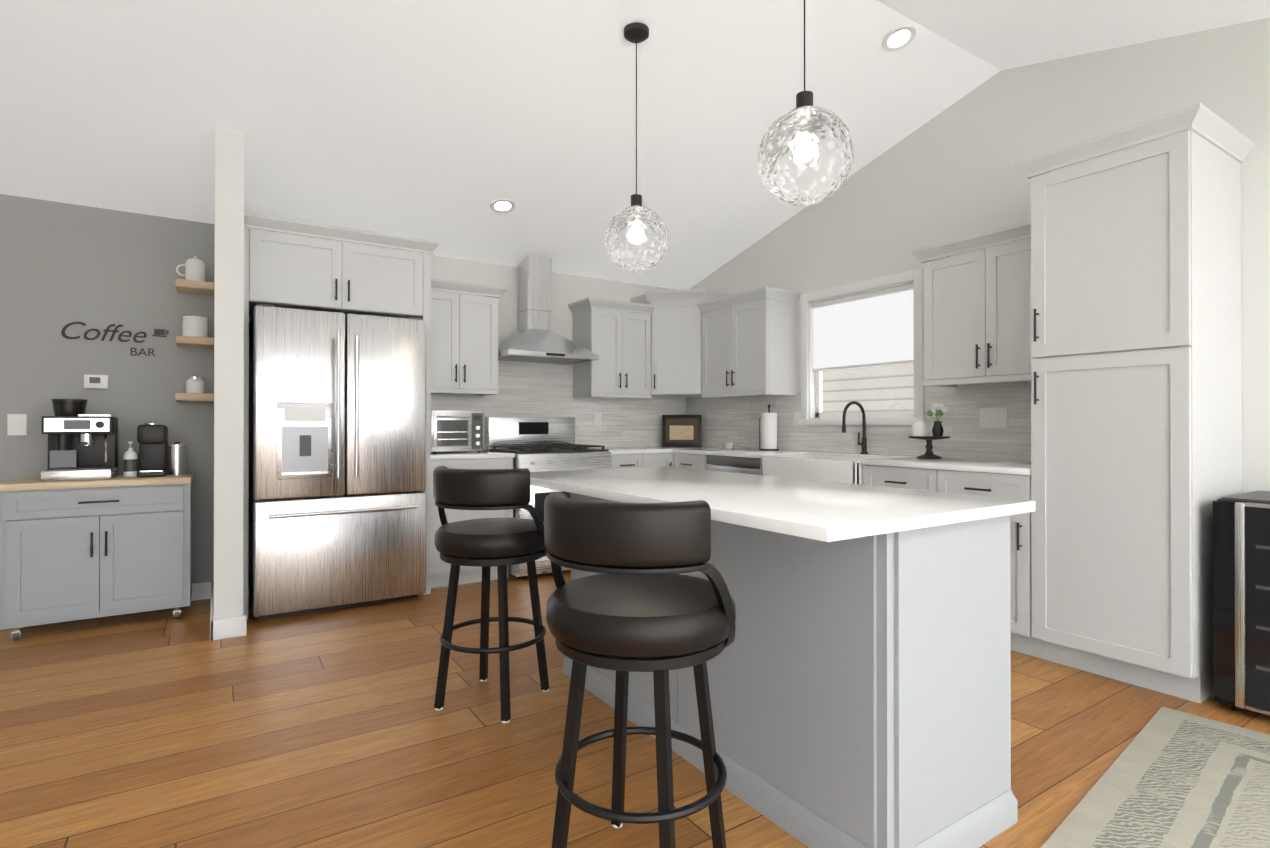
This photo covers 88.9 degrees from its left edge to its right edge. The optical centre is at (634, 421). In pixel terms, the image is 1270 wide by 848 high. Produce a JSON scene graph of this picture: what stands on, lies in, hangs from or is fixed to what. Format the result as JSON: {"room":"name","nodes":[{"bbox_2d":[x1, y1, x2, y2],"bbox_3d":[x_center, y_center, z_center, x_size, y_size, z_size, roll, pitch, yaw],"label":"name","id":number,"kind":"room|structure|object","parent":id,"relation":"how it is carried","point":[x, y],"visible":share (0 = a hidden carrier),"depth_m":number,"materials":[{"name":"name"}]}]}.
{"room":"kitchen","nodes":[
{"label":"kitchen","id":0,"kind":"room"},
{"bbox_2d":[214,128,243,619],"bbox_3d":[-2.385,-0.194,3.789,0.130,2.647,0.970,0,0,-33],"label":"wall","id":1,"kind":"structure","parent":0,"point":[228,370],"depth_m":3.38,"materials":[{"name":"white paint"}]},
{"bbox_2d":[208,582,220,640],"bbox_3d":[-2.426,1.077,3.731,0.035,0.105,0.955,0,0,-33],"label":"baseboard","id":2,"kind":"structure","parent":1,"relation":"attached to","point":[215,625],"depth_m":3.34,"materials":[{"name":"white wood"}]},
{"bbox_2d":[0,194,676,592],"bbox_3d":[-2.081,-0.097,4.649,6.340,2.460,0.140,0,0,-33],"label":"wall","id":3,"kind":"structure","parent":0,"point":[62,265],"depth_m":3.90,"materials":[{"name":"grey paint"}]},
{"bbox_2d":[7,414,26,434],"bbox_3d":[-3.481,0.019,3.647,0.080,0.120,0.006,0,0,-33],"label":"plate","id":4,"kind":"object","parent":3,"relation":"attached to","point":[16,424],"visible":1,"depth_m":3.64,"materials":[{"name":"white plastic"}]},
{"bbox_2d":[84,374,107,388],"bbox_3d":[-3.187,-0.236,3.830,0.110,0.080,0.021,0,0,-33],"label":"thermostat","id":5,"kind":"object","parent":3,"relation":"attached to","point":[96,381],"visible":1,"depth_m":3.82,"materials":[{"name":"white plastic"}]},
{"bbox_2d":[61,322,168,356],"bbox_3d":[-3.112,-0.492,3.888,0.505,0.184,0.006,0,0,-33],"label":"sign","id":6,"kind":"object","parent":3,"relation":"attached to","point":[157,332],"visible":1,"depth_m":3.89,"materials":[{"name":"black metal"}]},
{"bbox_2d":[175,393,213,401],"bbox_3d":[-2.728,-0.147,4.014,0.192,0.045,0.212,0,0,-33],"label":"shelf","id":7,"kind":"object","parent":3,"relation":"attached to","point":[188,397],"visible":1,"depth_m":3.93,"materials":[{"name":"brown wood"}]},
{"bbox_2d":[186,377,203,393],"bbox_3d":[-2.727,-0.223,4.014,0.096,0.104,0.096,0,0,-33],"label":"jar","id":8,"kind":"object","parent":7,"relation":"on","point":[194,384],"visible":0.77,"depth_m":3.98,"materials":[{"name":"white ceramic"}]},
{"bbox_2d":[175,335,213,347],"bbox_3d":[-2.728,-0.492,4.016,0.192,0.045,0.212,0,0,-33],"label":"shelf","id":9,"kind":"object","parent":3,"relation":"attached to","point":[192,341],"visible":1,"depth_m":3.95,"materials":[{"name":"brown wood"}]},
{"bbox_2d":[182,315,207,336],"bbox_3d":[-2.727,-0.587,4.015,0.132,0.142,0.132,0,0,-33],"label":"canister","id":10,"kind":"object","parent":9,"relation":"on","point":[195,325],"visible":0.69,"depth_m":3.96,"materials":[{"name":"white ceramic"}]},
{"bbox_2d":[176,279,213,294],"bbox_3d":[-2.728,-0.832,4.017,0.192,0.045,0.212,0,0,-33],"label":"shelf","id":11,"kind":"object","parent":3,"relation":"attached to","point":[194,287],"visible":1,"depth_m":3.95,"materials":[{"name":"brown wood"}]},
{"bbox_2d":[176,256,205,281],"bbox_3d":[-2.747,-0.942,4.004,0.153,0.172,0.106,0,0,-33],"label":"teapot","id":12,"kind":"object","parent":11,"relation":"on","point":[195,268],"visible":0.88,"depth_m":3.98,"materials":[{"name":"white ceramic"}]},
{"bbox_2d":[191,581,212,600],"bbox_3d":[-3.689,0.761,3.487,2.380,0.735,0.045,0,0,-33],"label":"baseboard","id":13,"kind":"structure","parent":3,"relation":"attached to","point":[200,591],"depth_m":4.10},
{"bbox_2d":[244,212,426,319],"bbox_3d":[-1.975,-0.934,4.243,0.980,0.490,0.657,0,0,-33],"label":"upper cabinet","id":14,"kind":"object","parent":3,"relation":"attached to","point":[281,270],"depth_m":3.94,"materials":[{"name":"paint"}]},
{"bbox_2d":[423,278,502,393],"bbox_3d":[-1.363,-0.622,4.837,0.595,0.770,0.327,0,0,-33],"label":"upper cabinet","id":15,"kind":"object","parent":3,"relation":"attached to","point":[462,329],"depth_m":4.71,"materials":[{"name":"paint"}]},
{"bbox_2d":[498,255,598,363],"bbox_3d":[-0.737,-0.903,5.137,0.760,0.829,0.489,0,0,-33],"label":"range hood","id":16,"kind":"object","parent":3,"relation":"attached to","point":[535,338],"visible":0.92,"depth_m":5.14,"materials":[{"name":"silver metal"}]},
{"bbox_2d":[594,413,601,425],"bbox_3d":[-0.328,-0.021,5.691,0.075,0.115,0.007,0,0,-33],"label":"outlet","id":17,"kind":"object","parent":3,"relation":"attached to","point":[597,419],"visible":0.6,"depth_m":5.67,"materials":[{"name":"white plastic"}]},
{"bbox_2d":[571,298,646,397],"bbox_3d":[-0.198,-0.619,5.595,0.595,0.770,0.327,0,0,-33],"label":"upper cabinet","id":18,"kind":"object","parent":3,"relation":"attached to","point":[619,339],"depth_m":5.43,"materials":[{"name":"paint"}]},
{"bbox_2d":[623,289,738,397],"bbox_3d":[0.394,-0.678,5.762,0.695,0.889,0.695,0,0,-33],"label":"upper cabinet","id":19,"kind":"object","parent":3,"relation":"attached to","point":[676,319],"depth_m":5.58,"materials":[{"name":"paint"}]},
{"bbox_2d":[0,570,1269,847],"bbox_3d":[0.375,1.148,0.874,6.340,0.060,9.140,0,0,-33],"label":"floor","id":20,"kind":"structure","parent":0,"point":[324,728],"depth_m":2.29,"materials":[{"name":"brown wood"}]},
{"bbox_2d":[0,472,192,640],"bbox_3d":[-2.986,0.723,3.649,0.805,0.809,0.503,0,0,-33],"label":"cart","id":21,"kind":"object","parent":20,"relation":"on","point":[72,550],"visible":1,"depth_m":3.45,"materials":[{"name":"paint"}]},
{"bbox_2d":[41,399,117,481],"bbox_3d":[-3.074,0.097,3.590,0.292,0.442,0.370,0,0,-33],"label":"espresso machine","id":22,"kind":"object","parent":21,"relation":"on","point":[82,445],"visible":1,"depth_m":3.55,"materials":[{"name":"silver metal"}]},
{"bbox_2d":[123,441,137,476],"bbox_3d":[-2.918,0.217,3.744,0.065,0.202,0.068,0,0,-33],"label":"pump bottle","id":23,"kind":"object","parent":21,"relation":"on","point":[130,464],"visible":1,"depth_m":3.72,"materials":[{"name":"white plastic"}]},
{"bbox_2d":[137,423,167,477],"bbox_3d":[-2.828,0.164,3.798,0.130,0.308,0.270,0,0,-33],"label":"pod coffee maker","id":24,"kind":"object","parent":21,"relation":"on","point":[152,439],"visible":1,"depth_m":3.77,"materials":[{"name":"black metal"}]},
{"bbox_2d":[168,442,185,474],"bbox_3d":[-2.739,0.221,3.873,0.088,0.195,0.088,0,0,-33],"label":"steel canister","id":25,"kind":"object","parent":21,"relation":"on","point":[177,458],"visible":1,"depth_m":3.84,"materials":[{"name":"silver metal"}]},
{"bbox_2d":[248,304,425,619],"bbox_3d":[-1.910,0.236,4.144,0.945,1.790,0.831,0,0,-33],"label":"fridge","id":26,"kind":"object","parent":20,"relation":"on","point":[337,465],"visible":1,"depth_m":3.82,"materials":[{"name":"silver metal"}]},
{"bbox_2d":[422,458,512,593],"bbox_3d":[-1.284,0.695,4.710,0.595,0.874,0.617,0,0,-33],"label":"base cabinet","id":27,"kind":"object","parent":20,"relation":"on","point":[437,570],"depth_m":4.40,"materials":[{"name":"paint"}]},
{"bbox_2d":[426,450,514,461],"bbox_3d":[-1.278,0.243,4.707,0.600,0.031,0.632,0,0,-33],"label":"countertop","id":28,"kind":"structure","parent":27,"relation":"on","point":[439,456],"depth_m":4.46,"materials":[{"name":"white stone"}]},
{"bbox_2d":[431,410,483,453],"bbox_3d":[-1.322,0.073,4.661,0.375,0.305,0.407,0,0,-33],"label":"toaster oven","id":29,"kind":"object","parent":28,"relation":"on","point":[455,430],"visible":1,"depth_m":4.51,"materials":[{"name":"silver metal"}]},
{"bbox_2d":[433,466,549,722],"bbox_3d":[-0.572,0.652,2.619,0.467,0.945,0.467,0,0,-33],"label":"bar stool","id":30,"kind":"object","parent":20,"relation":"on","point":[487,544],"visible":1,"depth_m":2.45,"materials":[{"name":"leather"}]},
{"bbox_2d":[486,417,611,578],"bbox_3d":[-0.663,0.549,5.017,0.760,1.170,0.727,0,0,-33],"label":"range","id":31,"kind":"object","parent":20,"relation":"on","point":[537,444],"visible":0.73,"depth_m":4.91,"materials":[{"name":"silver metal"}]},
{"bbox_2d":[611,454,634,467],"bbox_3d":[-0.218,0.698,5.404,0.388,0.874,0.617,0,0,-33],"label":"base cabinet","id":32,"kind":"object","parent":20,"relation":"on","point":[618,460],"depth_m":5.12,"materials":[{"name":"paint"}]},
{"bbox_2d":[544,492,735,847],"bbox_3d":[0.013,0.648,1.593,0.468,0.945,0.468,0,0,-33],"label":"bar stool","id":33,"kind":"object","parent":20,"relation":"on","point":[640,605],"visible":1,"depth_m":1.42,"materials":[{"name":"leather"}]},
{"bbox_2d":[635,450,670,466],"bbox_3d":[0.021,0.699,5.525,0.378,0.874,0.675,0,0,-33],"label":"base cabinet","id":34,"kind":"object","parent":20,"relation":"on","point":[649,458],"depth_m":5.28,"materials":[{"name":"paint"}]},
{"bbox_2d":[671,450,714,469],"bbox_3d":[0.659,0.698,5.368,0.675,0.874,0.440,0,0,-33],"label":"base cabinet","id":35,"kind":"object","parent":20,"relation":"on","point":[679,458],"depth_m":5.22,"materials":[{"name":"paint"}]},
{"bbox_2d":[592,446,706,453],"bbox_3d":[0.143,0.247,5.633,1.252,0.031,0.632,0,0,-33],"label":"countertop","id":36,"kind":"structure","parent":35,"relation":"on","point":[613,449],"depth_m":5.51,"materials":[{"name":"white stone"}]},
{"bbox_2d":[662,415,701,446],"bbox_3d":[0.427,0.084,5.915,0.360,0.290,0.058,0,0,12],"label":"picture frame","id":37,"kind":"object","parent":36,"relation":"on","point":[681,430],"visible":1,"depth_m":5.90,"materials":[{"name":"black wood"}]},
{"bbox_2d":[687,446,822,457],"bbox_3d":[0.855,0.245,5.108,0.632,0.031,1.035,0,0,-33],"label":"countertop","id":38,"kind":"structure","parent":35,"relation":"on","point":[717,450],"depth_m":4.88,"materials":[{"name":"white stone"}]},
{"bbox_2d":[724,442,732,448],"bbox_3d":[0.791,0.204,5.480,0.080,0.050,0.079,0,0,-33],"label":"cup","id":39,"kind":"object","parent":38,"relation":"on","point":[728,445],"visible":0.98,"depth_m":5.45,"materials":[{"name":"white ceramic"}]},
{"bbox_2d":[734,447,749,448],"bbox_3d":[0.886,0.220,5.370,0.100,0.018,0.090,0,0,-33],"label":"soap dish","id":40,"kind":"object","parent":38,"relation":"on","point":[741,447],"visible":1,"depth_m":5.33,"materials":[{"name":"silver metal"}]},
{"bbox_2d":[759,404,778,450],"bbox_3d":[1.054,0.046,5.091,0.154,0.362,0.150,0,0,-33],"label":"paper towel","id":41,"kind":"object","parent":38,"relation":"on","point":[768,431],"visible":0.98,"depth_m":5.04,"materials":[{"name":"white paper"}]},
{"bbox_2d":[706,455,759,474],"bbox_3d":[0.952,0.699,4.930,0.662,0.870,0.605,0,0,-33],"label":"dishwasher","id":42,"kind":"object","parent":20,"relation":"on","point":[744,465],"visible":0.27,"depth_m":4.76,"materials":[{"name":"silver metal"}]},
{"bbox_2d":[530,466,1035,847],"bbox_3d":[0.279,0.672,2.287,0.869,0.903,1.750,0,0,-33],"label":"kitchen island","id":43,"kind":"object","parent":20,"relation":"on","point":[859,673],"visible":0.85,"depth_m":1.70,"materials":[{"name":"paint"}]},
{"bbox_2d":[863,466,922,489],"bbox_3d":[1.728,0.692,3.780,0.617,0.874,0.576,0,0,-33],"label":"base cabinet","id":44,"kind":"object","parent":20,"relation":"on","point":[884,476],"depth_m":3.64,"materials":[{"name":"paint"}]},
{"bbox_2d":[923,470,1030,654],"bbox_3d":[1.965,0.690,3.416,0.617,0.874,0.523,0,0,-33],"label":"base cabinet","id":45,"kind":"object","parent":20,"relation":"on","point":[1012,486],"depth_m":3.10,"materials":[{"name":"paint"}]},
{"bbox_2d":[861,458,1026,473],"bbox_3d":[1.846,0.239,3.587,0.632,0.031,0.935,0,0,-33],"label":"countertop","id":46,"kind":"structure","parent":45,"relation":"on","point":[968,465],"depth_m":3.47,"materials":[{"name":"white stone"}]},
{"bbox_2d":[760,454,881,484],"bbox_3d":[1.306,0.357,4.288,0.533,0.238,0.796,0,0,-33],"label":"sink","id":47,"kind":"object","parent":46,"relation":"in","point":[836,468],"visible":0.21,"depth_m":4.14,"materials":[{"name":"white ceramic"}]},
{"bbox_2d":[842,401,867,453],"bbox_3d":[1.490,0.042,4.427,0.250,0.365,0.082,0,0,-33],"label":"faucet","id":48,"kind":"object","parent":46,"relation":"on","point":[864,444],"visible":1,"depth_m":4.45,"materials":[{"name":"black metal"}]},
{"bbox_2d":[908,436,950,458],"bbox_3d":[1.772,0.156,3.900,0.234,0.133,0.234,0,0,-33],"label":"cake stand","id":49,"kind":"object","parent":46,"relation":"on","point":[929,454],"visible":1,"depth_m":3.86,"materials":[{"name":"black metal"}]},
{"bbox_2d":[911,403,947,435],"bbox_3d":[1.776,-0.010,3.896,0.181,0.197,0.170,0,0,-33],"label":"vase","id":50,"kind":"object","parent":49,"relation":"on","point":[919,426],"visible":1,"depth_m":3.87,"materials":[{"name":"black ceramic"}]},
{"bbox_2d":[1023,104,1246,702],"bbox_3d":[2.270,-0.047,2.950,0.617,2.344,0.593,0,0,-33],"label":"tall cabinet","id":51,"kind":"object","parent":20,"relation":"on","point":[1089,334],"depth_m":2.73,"materials":[{"name":"paint"}]},
{"bbox_2d":[1041,707,1269,847],"bbox_3d":[1.847,1.113,1.308,1.900,0.012,1.600,0,0,-40],"label":"rug","id":52,"kind":"object","parent":20,"relation":"on","point":[1171,778],"visible":0.96,"depth_m":1.93,"materials":[{"name":"beige fabric"}]},
{"bbox_2d":[1213,491,1269,715],"bbox_3d":[2.646,0.711,2.405,0.545,0.826,0.625,0,0,-33],"label":"wine cooler","id":53,"kind":"object","parent":20,"relation":"on","point":[1241,602],"visible":1,"depth_m":2.45,"materials":[{"name":"black metal"}]},
{"bbox_2d":[0,0,1269,289],"bbox_3d":[-0.513,-1.682,2.120,6.480,0.882,6.100,0,0,-33],"label":"ceiling","id":54,"kind":"structure","parent":0,"point":[444,122],"depth_m":3.42,"materials":[{"name":"white paint"}]},
{"bbox_2d":[490,198,514,212],"bbox_3d":[-0.899,-1.465,4.398,0.172,0.053,0.168,0,0,-33],"label":"recessed light","id":55,"kind":"object","parent":54,"relation":"in","point":[502,205],"visible":1,"depth_m":4.39,"materials":[{"name":"white plastic"}]},
{"bbox_2d":[604,22,668,272],"bbox_3d":[0.006,-1.299,3.108,0.310,1.161,0.310,0,0,-33],"label":"pendant light","id":56,"kind":"object","parent":54,"relation":"hanging from","point":[636,238],"visible":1,"depth_m":3.01,"materials":[{"name":"clear glass"}]},
{"bbox_2d":[757,0,853,205],"bbox_3d":[0.564,-1.319,2.152,0.310,1.193,0.310,0,0,-33],"label":"pendant light","id":57,"kind":"object","parent":54,"relation":"hanging from","point":[805,153],"visible":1,"depth_m":2.04,"materials":[{"name":"clear glass"}]},
{"bbox_2d":[881,24,915,51],"bbox_3d":[1.381,-2.006,3.391,0.172,0.054,0.168,0,0,-33],"label":"recessed light","id":58,"kind":"object","parent":54,"relation":"in","point":[897,38],"visible":1,"depth_m":3.38,"materials":[{"name":"white plastic"}]},
{"bbox_2d":[690,17,1269,492],"bbox_3d":[3.011,-0.551,2.514,0.140,3.350,9.000,0,0,-33],"label":"wall","id":59,"kind":"structure","parent":0,"point":[950,173],"depth_m":3.67,"materials":[{"name":"white paint"}]},
{"bbox_2d":[707,286,798,397],"bbox_3d":[0.916,-0.620,5.297,0.327,0.770,0.770,0,0,-33],"label":"upper cabinet","id":60,"kind":"object","parent":59,"relation":"attached to","point":[752,346],"depth_m":5.04,"materials":[{"name":"paint"}]},
{"bbox_2d":[794,412,800,426],"bbox_3d":[1.267,-0.016,5.036,0.007,0.120,0.075,0,0,-33],"label":"outlet","id":61,"kind":"object","parent":59,"relation":"attached to","point":[797,415],"depth_m":5.04,"materials":[{"name":"white plastic"}]},
{"bbox_2d":[798,268,924,427],"bbox_3d":[1.609,-0.468,4.607,0.145,1.030,1.050,0,0,-33],"label":"window","id":62,"kind":"structure","parent":59,"relation":"in","point":[812,413],"depth_m":4.59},
{"bbox_2d":[812,283,913,371],"bbox_3d":[1.610,-0.644,4.609,0.038,0.523,0.872,0,0,-33],"label":"window blind","id":63,"kind":"object","parent":62,"relation":"attached to","point":[870,329],"visible":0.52,"depth_m":4.57,"materials":[{"name":"white fabric"}]},
{"bbox_2d":[919,223,1026,385],"bbox_3d":[2.030,-0.627,3.587,0.327,0.770,0.730,0,0,-33],"label":"upper cabinet","id":64,"kind":"object","parent":59,"relation":"attached to","point":[975,327],"depth_m":3.54,"materials":[{"name":"paint"}]},
{"bbox_2d":[980,407,1007,427],"bbox_3d":[2.089,-0.021,3.774,0.007,0.120,0.160,0,0,-33],"label":"outlet","id":65,"kind":"object","parent":59,"relation":"attached to","point":[994,417],"depth_m":3.77,"materials":[{"name":"white plastic"}]},
{"label":"outside","id":66,"kind":"structure","parent":0,"visible":0},
{"bbox_2d":[822,363,913,411],"bbox_3d":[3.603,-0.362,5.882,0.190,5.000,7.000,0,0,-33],"label":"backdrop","id":67,"kind":"structure","parent":66,"point":[886,383],"depth_m":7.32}
]}

